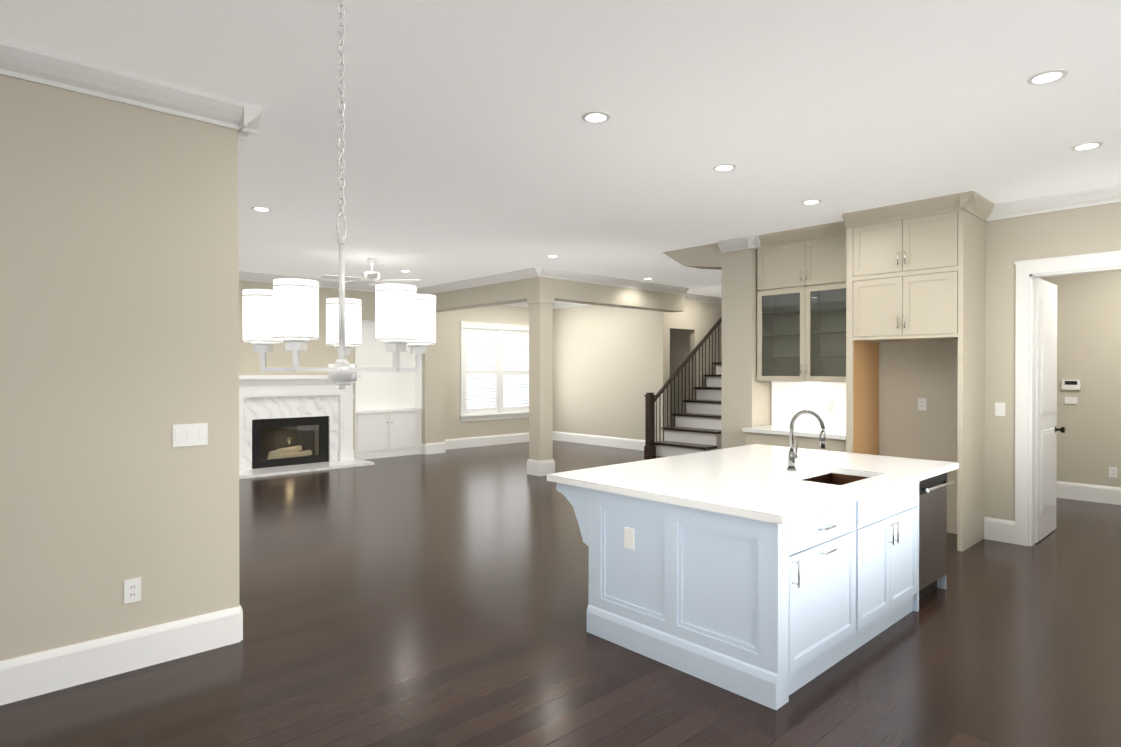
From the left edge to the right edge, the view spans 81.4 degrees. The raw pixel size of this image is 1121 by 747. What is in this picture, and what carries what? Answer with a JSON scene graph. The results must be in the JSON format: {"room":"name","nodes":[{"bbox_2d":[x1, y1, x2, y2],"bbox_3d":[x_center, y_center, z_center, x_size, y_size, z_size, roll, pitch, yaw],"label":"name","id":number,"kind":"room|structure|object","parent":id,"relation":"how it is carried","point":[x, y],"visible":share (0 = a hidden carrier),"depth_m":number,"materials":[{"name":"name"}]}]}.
{"room":"kitchen","nodes":[
{"label":"kitchen","id":0,"kind":"room"},
{"bbox_2d":[0,75,238,660],"bbox_3d":[-4.247,0.019,1.598,6.430,3.050,0.140,0,0,-43],"label":"wall","id":1,"kind":"structure","parent":0,"point":[119,290],"depth_m":3.32,"materials":[{"name":"paint"}]},
{"bbox_2d":[124,577,140,603],"bbox_3d":[-2.219,1.126,3.379,0.075,0.120,0.009,0,0,-43],"label":"electrical outlet","id":2,"kind":"object","parent":1,"relation":"attached to","point":[132,590],"visible":1,"depth_m":3.38,"materials":[{"name":"white plastic"}]},
{"bbox_2d":[173,423,207,446],"bbox_3d":[-2.021,0.335,3.559,0.170,0.120,0.010,0,0,-43],"label":"switch plate","id":3,"kind":"object","parent":1,"relation":"attached to","point":[190,434],"visible":1,"depth_m":3.56,"materials":[{"name":"white plastic"}]},
{"bbox_2d":[0,431,1120,705],"bbox_3d":[1.159,1.428,5.016,19.000,0.200,16.000,0,0,-43],"label":"baseboard","id":4,"kind":"structure","parent":1,"relation":"attached to","point":[54,669],"depth_m":3.46,"materials":[{"name":"white wood"}]},
{"bbox_2d":[0,39,1120,308],"bbox_3d":[1.159,-1.459,5.003,19.000,0.125,16.000,0,0,-43],"label":"crown molding","id":5,"kind":"structure","parent":1,"relation":"attached to","point":[58,71],"depth_m":3.50,"materials":[{"name":"white wood"}]},
{"bbox_2d":[239,280,354,458],"bbox_3d":[-4.413,-0.022,10.549,2.150,3.050,0.300,0,0,-43],"label":"wall","id":6,"kind":"structure","parent":0,"point":[318,353],"depth_m":10.56,"materials":[{"name":"paint"}]},
{"bbox_2d":[422,312,444,443],"bbox_3d":[-2.468,-0.031,12.296,0.420,3.050,0.380,0,0,-43],"label":"wall","id":7,"kind":"structure","parent":0,"point":[433,394],"depth_m":12.16,"materials":[{"name":"paint"}]},
{"bbox_2d":[445,305,528,438],"bbox_3d":[-4.171,-0.025,11.059,10.840,3.050,0.120,0,0,-43],"label":"wall","id":8,"kind":"structure","parent":0,"point":[455,428],"depth_m":13.08,"materials":[{"name":"paint"}]},
{"bbox_2d":[459,321,528,421],"bbox_3d":[-1.425,-0.048,13.834,2.400,2.550,0.580,0,0,-43],"label":"nook window","id":9,"kind":"structure","parent":8,"relation":"in","point":[494,371],"depth_m":13.62,"materials":[{"name":"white glass"}]},
{"bbox_2d":[0,440,1120,746],"bbox_3d":[0.982,1.574,5.944,20.000,0.100,17.600,0,0,-43],"label":"floor","id":10,"kind":"structure","parent":0,"point":[430,600],"depth_m":3.57,"materials":[{"name":"brown wood"}]},
{"bbox_2d":[239,375,374,478],"bbox_3d":[-4.160,0.764,10.271,2.220,1.480,0.843,0,0,-43],"label":"fireplace","id":11,"kind":"object","parent":10,"relation":"on","point":[281,417],"visible":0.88,"depth_m":10.39,"materials":[{"name":"stone"}]},
{"bbox_2d":[355,408,421,459],"bbox_3d":[-3.148,1.096,11.751,1.310,0.800,0.256,0,0,-43],"label":"base cabinet","id":12,"kind":"object","parent":10,"relation":"on","point":[388,414],"depth_m":11.64,"materials":[{"name":"paint"}]},
{"bbox_2d":[527,297,554,475],"bbox_3d":[-0.294,0.191,9.744,0.300,2.630,0.300,0,0,-43],"label":"column","id":13,"kind":"structure","parent":10,"relation":"on","point":[540,461],"depth_m":9.65,"materials":[{"name":"paint"}]},
{"bbox_2d":[644,316,721,456],"bbox_3d":[3.348,-0.028,12.697,3.870,3.041,1.205,0,0,-43],"label":"staircase","id":14,"kind":"structure","parent":10,"relation":"on","point":[696,428],"depth_m":12.04,"materials":[{"name":"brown wood"}]},
{"bbox_2d":[721,248,769,448],"bbox_3d":[2.158,-0.009,7.598,0.418,3.050,0.436,0,0,-43],"label":"wall","id":15,"kind":"structure","parent":10,"relation":"on","point":[745,398],"depth_m":7.45,"materials":[{"name":"paint"}]},
{"bbox_2d":[556,468,957,709],"bbox_3d":[1.370,1.102,4.334,2.416,0.860,1.545,0,0,-43],"label":"kitchen island","id":16,"kind":"object","parent":10,"relation":"on","point":[760,574],"depth_m":3.40,"materials":[{"name":"paint"}]},
{"bbox_2d":[547,444,958,523],"bbox_3d":[1.365,0.652,4.348,2.480,0.040,1.595,0,0,-43],"label":"island countertop","id":17,"kind":"structure","parent":16,"relation":"on","point":[754,481],"depth_m":3.93,"materials":[{"name":"white stone"}]},
{"bbox_2d":[787,410,825,470],"bbox_3d":[1.597,0.432,4.208,0.112,0.398,0.255,0,0,-43],"label":"faucet","id":18,"kind":"object","parent":17,"relation":"on","point":[792,456],"visible":1,"depth_m":4.24,"materials":[{"name":"silver metal"}]},
{"bbox_2d":[803,472,858,483],"bbox_3d":[1.709,0.767,4.051,0.652,0.212,0.353,0,0,-43],"label":"sink","id":19,"kind":"object","parent":17,"relation":"in","point":[831,477],"depth_m":4.34,"materials":[{"name":"brown metal"}]},
{"bbox_2d":[919,472,953,599],"bbox_3d":[2.335,1.113,4.612,0.572,0.835,0.661,0,0,-43],"label":"dishwasher","id":20,"kind":"object","parent":16,"relation":"in","point":[932,530],"visible":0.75,"depth_m":4.41,"materials":[{"name":"silver metal"}]},
{"bbox_2d":[742,221,845,451],"bbox_3d":[2.612,-0.006,6.941,0.637,3.050,1.132,0,0,-43],"label":"bar cabinet","id":21,"kind":"object","parent":10,"relation":"on","point":[801,320],"visible":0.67,"depth_m":7.04,"materials":[{"name":"wood"}]},
{"bbox_2d":[827,402,833,412],"bbox_3d":[2.921,0.369,7.053,0.009,0.120,0.075,0,0,-43],"label":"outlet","id":22,"kind":"object","parent":21,"relation":"attached to","point":[830,407],"visible":1,"depth_m":7.05,"materials":[{"name":"white plastic"}]},
{"bbox_2d":[842,191,994,551],"bbox_3d":[3.335,-0.002,6.087,0.737,3.050,1.098,0,0,-43],"label":"tall cabinet","id":23,"kind":"object","parent":10,"relation":"on","point":[915,270],"visible":1,"depth_m":5.88,"materials":[{"name":"beige wood"}]},
{"bbox_2d":[0,0,1120,301],"bbox_3d":[0.982,-1.576,5.929,20.000,0.100,17.600,0,0,-43],"label":"ceiling","id":24,"kind":"structure","parent":0,"point":[476,146],"depth_m":3.78,"materials":[{"name":"paint"}]},
{"bbox_2d":[251,207,270,210],"bbox_3d":[-2.771,-1.523,6.038,0.170,0.006,0.170,0,0,-43],"label":"recessed light","id":25,"kind":"object","parent":24,"relation":"in","point":[261,209],"visible":1,"depth_m":6.03,"materials":[{"name":"white plastic"}]},
{"bbox_2d":[242,0,436,388],"bbox_3d":[-0.755,-0.727,2.322,0.626,1.565,0.653,0,0,-43],"label":"chandelier","id":26,"kind":"object","parent":24,"relation":"hanging from","point":[286,310],"visible":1,"depth_m":2.24,"materials":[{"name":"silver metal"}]},
{"bbox_2d":[321,258,420,286],"bbox_3d":[-2.550,-1.354,8.709,1.238,0.370,1.245,0,0,-43],"label":"ceiling fan","id":27,"kind":"object","parent":24,"relation":"hanging from","point":[371,278],"visible":0.96,"depth_m":8.64,"materials":[{"name":"silver metal"}]},
{"bbox_2d":[355,267,688,320],"bbox_3d":[-0.697,-1.242,11.607,4.750,0.620,3.790,0,0,-43],"label":"beams","id":28,"kind":"structure","parent":24,"relation":"attached to","point":[523,285],"depth_m":10.58,"materials":[{"name":"paint"}]},
{"bbox_2d":[581,111,609,122],"bbox_3d":[0.209,-1.513,3.850,0.170,0.006,0.170,0,0,-43],"label":"recessed light","id":29,"kind":"object","parent":24,"relation":"in","point":[595,117],"visible":1,"depth_m":3.84,"materials":[{"name":"white plastic"}]},
{"bbox_2d":[662,243,721,269],"bbox_3d":[1.729,-1.391,8.067,0.400,0.290,0.880,0,0,-43],"label":"stub","id":30,"kind":"object","parent":24,"relation":"attached to","point":[708,256],"visible":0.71,"depth_m":7.85,"materials":[{"name":"paint"}]},
{"bbox_2d":[713,164,735,170],"bbox_3d":[1.208,-1.517,4.803,0.170,0.006,0.170,0,0,-43],"label":"recessed light","id":31,"kind":"object","parent":24,"relation":"in","point":[723,167],"visible":1,"depth_m":4.79,"materials":[{"name":"white plastic"}]},
{"bbox_2d":[801,199,821,204],"bbox_3d":[2.229,-1.522,5.790,0.170,0.006,0.170,0,0,-43],"label":"recessed light","id":32,"kind":"object","parent":24,"relation":"in","point":[812,201],"visible":1,"depth_m":5.79,"materials":[{"name":"white plastic"}]},
{"bbox_2d":[1026,69,1067,84],"bbox_3d":[2.481,-1.510,3.324,0.170,0.006,0.170,0,0,-43],"label":"recessed light","id":33,"kind":"object","parent":24,"relation":"in","point":[1048,76],"visible":1,"depth_m":3.32,"materials":[{"name":"white plastic"}]},
{"bbox_2d":[1071,141,1102,150],"bbox_3d":[3.511,-1.515,4.346,0.170,0.006,0.170,0,0,-43],"label":"recessed light","id":34,"kind":"object","parent":24,"relation":"in","point":[1086,146],"visible":1,"depth_m":4.34,"materials":[{"name":"white plastic"}]},
{"bbox_2d":[553,305,666,440],"bbox_3d":[0.889,-0.036,13.483,0.120,3.050,3.200,0,0,-43],"label":"wall","id":35,"kind":"structure","parent":0,"point":[609,367],"depth_m":13.31,"materials":[{"name":"paint"}]},
{"bbox_2d":[670,329,689,425],"bbox_3d":[2.267,-0.037,13.614,0.120,3.050,1.280,0,0,-43],"label":"wall","id":36,"kind":"structure","parent":0,"point":[679,346],"depth_m":13.36,"materials":[{"name":"paint"}]},
{"bbox_2d":[667,300,721,426],"bbox_3d":[3.403,-0.037,13.712,3.880,3.050,0.120,0,0,-43],"label":"wall","id":37,"kind":"structure","parent":0,"point":[698,320],"depth_m":13.02,"materials":[{"name":"paint"}]},
{"bbox_2d":[770,202,1120,533],"bbox_3d":[5.419,0.006,4.471,0.120,3.050,9.420,0,0,-43],"label":"wall","id":38,"kind":"structure","parent":0,"point":[911,373],"depth_m":5.97,"materials":[{"name":"paint"}]},
{"bbox_2d":[918,398,926,410],"bbox_3d":[3.551,0.302,6.395,0.009,0.120,0.075,0,0,-43],"label":"outlet","id":39,"kind":"object","parent":38,"relation":"attached to","point":[922,403],"visible":1,"depth_m":6.39,"materials":[{"name":"white plastic"}]},
{"bbox_2d":[995,402,1004,415],"bbox_3d":[3.992,0.324,5.918,0.010,0.120,0.075,0,0,-43],"label":"light switch","id":40,"kind":"object","parent":38,"relation":"attached to","point":[999,409],"visible":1,"depth_m":5.92,"materials":[{"name":"white plastic"}]},
{"bbox_2d":[1035,278,1064,542],"bbox_3d":[4.568,0.329,6.076,0.790,2.370,0.110,0,0,-43],"label":"hall door","id":41,"kind":"structure","parent":38,"relation":"in","point":[1046,429],"depth_m":6.01,"materials":[{"name":"white wood"}]},
{"bbox_2d":[1014,250,1120,545],"bbox_3d":[4.451,0.264,5.497,0.148,2.525,1.020,0,0,-43],"label":"door frame","id":42,"kind":"structure","parent":38,"relation":"attached to","point":[1028,272],"depth_m":5.76,"materials":[{"name":"white wood"}]},
{"bbox_2d":[1040,270,1120,487],"bbox_3d":[6.847,-0.007,7.197,0.120,3.050,11.480,0,0,-43],"label":"wall","id":43,"kind":"structure","parent":0,"point":[1089,354],"depth_m":7.73,"materials":[{"name":"paint"}]},
{"bbox_2d":[1062,380,1080,403],"bbox_3d":[6.148,0.220,7.846,0.026,0.290,0.180,0,0,-43],"label":"thermostat","id":44,"kind":"object","parent":43,"relation":"attached to","point":[1071,384],"visible":0.95,"depth_m":7.84,"materials":[{"name":"white plastic"}]},
{"bbox_2d":[1109,467,1116,477],"bbox_3d":[6.419,1.147,7.570,0.009,0.120,0.075,0,0,-43],"label":"outlet","id":45,"kind":"object","parent":43,"relation":"attached to","point":[1112,471],"visible":1,"depth_m":7.57,"materials":[{"name":"white plastic"}]}
]}

